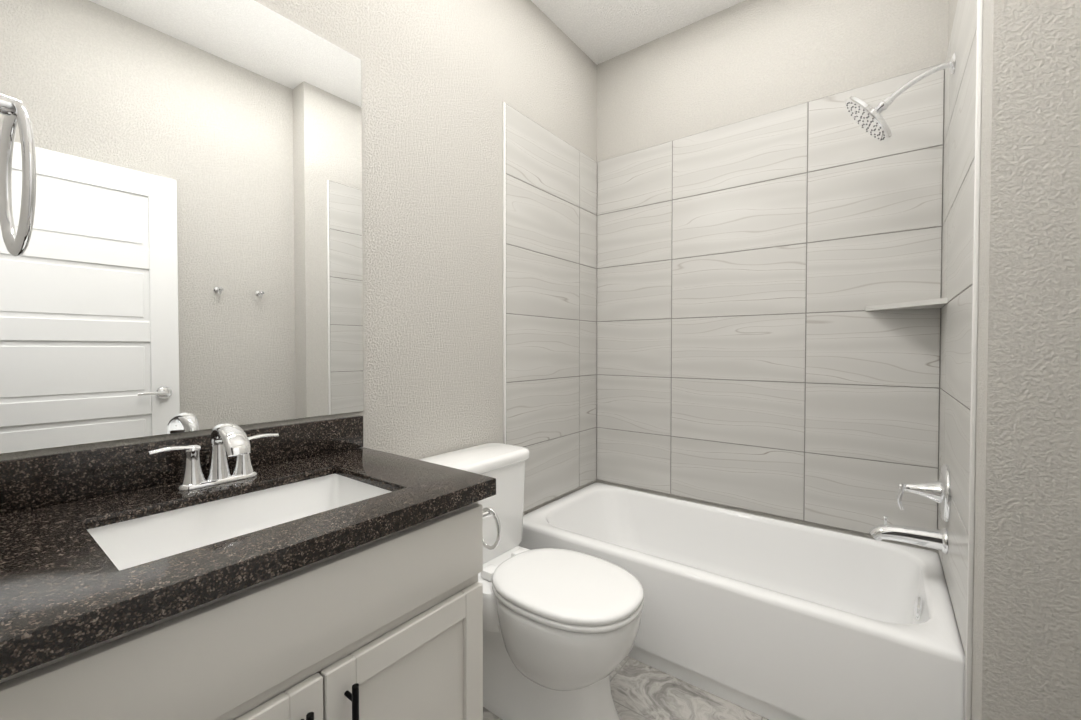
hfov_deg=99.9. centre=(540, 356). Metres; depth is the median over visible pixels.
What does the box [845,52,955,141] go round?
shower head
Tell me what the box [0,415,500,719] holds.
bathroom vanity
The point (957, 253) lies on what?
wall tile
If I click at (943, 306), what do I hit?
grout
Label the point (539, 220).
wall tile
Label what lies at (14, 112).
towel ring
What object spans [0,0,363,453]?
mirror
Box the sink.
[87,474,391,570]
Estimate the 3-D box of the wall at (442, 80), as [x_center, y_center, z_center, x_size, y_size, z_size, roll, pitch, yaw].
[-0.598,-0.264,1.564,0.150,2.810,3.150,1,1,37]
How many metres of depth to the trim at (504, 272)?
2.00 m
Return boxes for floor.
[483,656,768,719]
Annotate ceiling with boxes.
[531,0,744,64]
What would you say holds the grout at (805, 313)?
attached to the wall at (744, 60)
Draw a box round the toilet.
[419,443,643,719]
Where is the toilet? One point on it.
(560, 628)
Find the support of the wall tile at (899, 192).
attached to the wall at (744, 60)
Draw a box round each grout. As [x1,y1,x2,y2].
[506,104,596,511]
[597,64,944,534]
[941,157,974,532]
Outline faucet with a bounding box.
[148,423,278,490]
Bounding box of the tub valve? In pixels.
[897,464,950,521]
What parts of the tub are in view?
drain trim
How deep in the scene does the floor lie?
1.51 m
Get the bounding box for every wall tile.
[506,104,596,511]
[597,66,943,533]
[938,0,976,719]
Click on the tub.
(771, 618)
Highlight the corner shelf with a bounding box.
[865,297,947,310]
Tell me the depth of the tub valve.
1.48 m
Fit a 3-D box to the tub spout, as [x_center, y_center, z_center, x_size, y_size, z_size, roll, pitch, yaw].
[1.245,0.599,1.546,0.207,0.094,0.080,1,1,37]
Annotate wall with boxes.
[0,0,596,515]
[596,0,948,555]
[940,0,1080,719]
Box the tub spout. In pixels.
[869,515,947,553]
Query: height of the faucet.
0.144 m
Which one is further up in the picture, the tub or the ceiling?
the ceiling
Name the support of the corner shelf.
attached to the wall at (744, 60)
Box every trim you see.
[503,102,505,443]
[965,0,982,719]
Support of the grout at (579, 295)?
attached to the wall at (442, 80)
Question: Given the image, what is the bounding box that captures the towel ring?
[0,94,36,256]
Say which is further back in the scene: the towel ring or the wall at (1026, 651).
the wall at (1026, 651)
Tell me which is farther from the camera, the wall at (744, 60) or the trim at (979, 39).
the wall at (744, 60)
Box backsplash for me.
[0,415,362,514]
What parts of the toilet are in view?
lid, tank, seat, bowl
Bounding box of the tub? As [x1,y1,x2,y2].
[519,483,964,719]
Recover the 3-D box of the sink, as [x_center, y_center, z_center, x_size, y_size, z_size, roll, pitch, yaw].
[-0.575,0.397,0.934,0.359,0.158,0.535,1,1,37]
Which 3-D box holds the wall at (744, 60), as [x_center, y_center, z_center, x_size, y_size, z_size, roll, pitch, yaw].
[1.107,-0.274,2.152,1.850,2.810,0.150,1,1,37]

